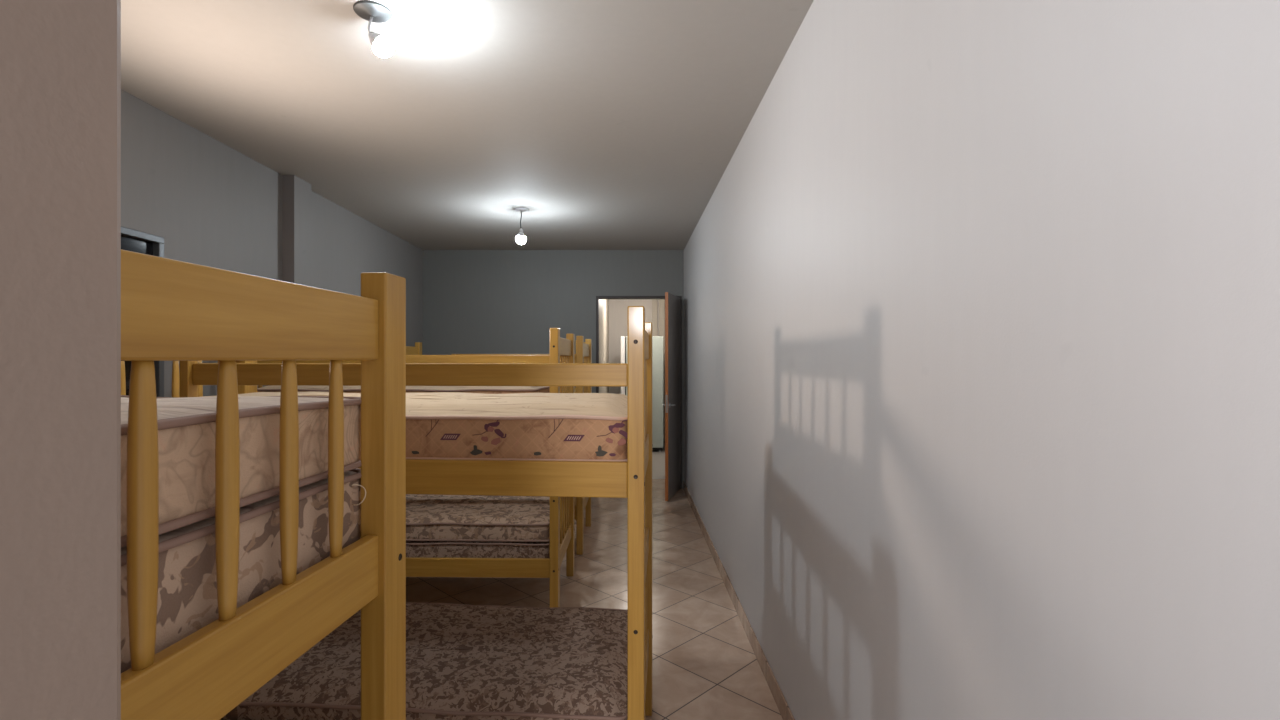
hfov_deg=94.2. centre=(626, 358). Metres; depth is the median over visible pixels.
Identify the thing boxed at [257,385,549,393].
mattress
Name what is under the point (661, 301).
trim
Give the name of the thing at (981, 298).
wall
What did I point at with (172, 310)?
bunk bed
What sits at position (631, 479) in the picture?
bunk bed
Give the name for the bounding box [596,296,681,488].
trim
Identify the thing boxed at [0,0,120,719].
wall
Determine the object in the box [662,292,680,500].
door
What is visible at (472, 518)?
mattress
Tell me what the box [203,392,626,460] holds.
mattress
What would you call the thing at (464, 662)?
mattress
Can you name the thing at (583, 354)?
bunk bed
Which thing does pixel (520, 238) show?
pendant bulb
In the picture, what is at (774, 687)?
baseboard
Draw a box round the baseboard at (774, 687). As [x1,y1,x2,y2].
[683,480,794,719]
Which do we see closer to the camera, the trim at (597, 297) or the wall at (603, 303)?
the trim at (597, 297)
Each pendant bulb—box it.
[353,0,393,57]
[515,207,527,243]
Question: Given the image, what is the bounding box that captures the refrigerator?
[621,336,662,451]
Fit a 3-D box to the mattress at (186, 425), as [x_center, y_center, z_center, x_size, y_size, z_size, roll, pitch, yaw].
[-1.468,0.137,0.855,1.867,0.144,0.825,0,0,5]
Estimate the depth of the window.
3.14 m
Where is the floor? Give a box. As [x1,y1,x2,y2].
[406,441,782,719]
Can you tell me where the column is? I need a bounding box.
[282,175,310,285]
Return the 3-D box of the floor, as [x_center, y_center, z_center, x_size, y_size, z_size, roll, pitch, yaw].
[-0.835,1.650,5.500,3.670,0.100,12.200,0,0,0]
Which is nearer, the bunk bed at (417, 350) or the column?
the column
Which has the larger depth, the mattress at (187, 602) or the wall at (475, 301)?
the wall at (475, 301)
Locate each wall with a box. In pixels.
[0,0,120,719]
[121,89,422,396]
[423,250,683,488]
[599,299,608,392]
[609,299,658,393]
[684,0,1279,719]
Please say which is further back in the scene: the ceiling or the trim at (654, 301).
the trim at (654, 301)
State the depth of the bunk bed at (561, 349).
3.59 m
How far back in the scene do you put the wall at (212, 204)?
3.74 m
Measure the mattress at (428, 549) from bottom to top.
0.167 m
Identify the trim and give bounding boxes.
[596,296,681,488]
[652,299,656,335]
[659,299,664,440]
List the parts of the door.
latch plate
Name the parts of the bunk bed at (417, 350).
rail, post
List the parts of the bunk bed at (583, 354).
guard rail, rail, post, rail, rail, post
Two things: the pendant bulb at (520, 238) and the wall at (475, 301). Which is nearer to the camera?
the pendant bulb at (520, 238)
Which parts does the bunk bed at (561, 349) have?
guard rail, rail, post, rail, rail, post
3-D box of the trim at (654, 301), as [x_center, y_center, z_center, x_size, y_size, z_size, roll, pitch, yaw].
[0.537,0.210,11.575,0.095,2.780,0.050,0,0,0]
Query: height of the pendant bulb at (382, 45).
0.175 m
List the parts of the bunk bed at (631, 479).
guard post, post, guard rail, rail, post, rail, rail, rail, rail, post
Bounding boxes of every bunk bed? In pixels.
[121,249,405,719]
[121,306,652,719]
[257,328,573,606]
[406,342,584,392]
[451,336,591,554]
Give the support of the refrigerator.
on the floor
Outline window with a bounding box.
[121,226,163,396]
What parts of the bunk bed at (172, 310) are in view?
rail, rail, post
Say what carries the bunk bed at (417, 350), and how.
on the floor
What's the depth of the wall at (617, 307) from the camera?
11.60 m
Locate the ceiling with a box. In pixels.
[121,0,813,249]
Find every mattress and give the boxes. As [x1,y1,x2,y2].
[121,395,361,547]
[121,468,365,672]
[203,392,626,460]
[220,603,626,719]
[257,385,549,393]
[406,494,549,541]
[406,541,549,557]
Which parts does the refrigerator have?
door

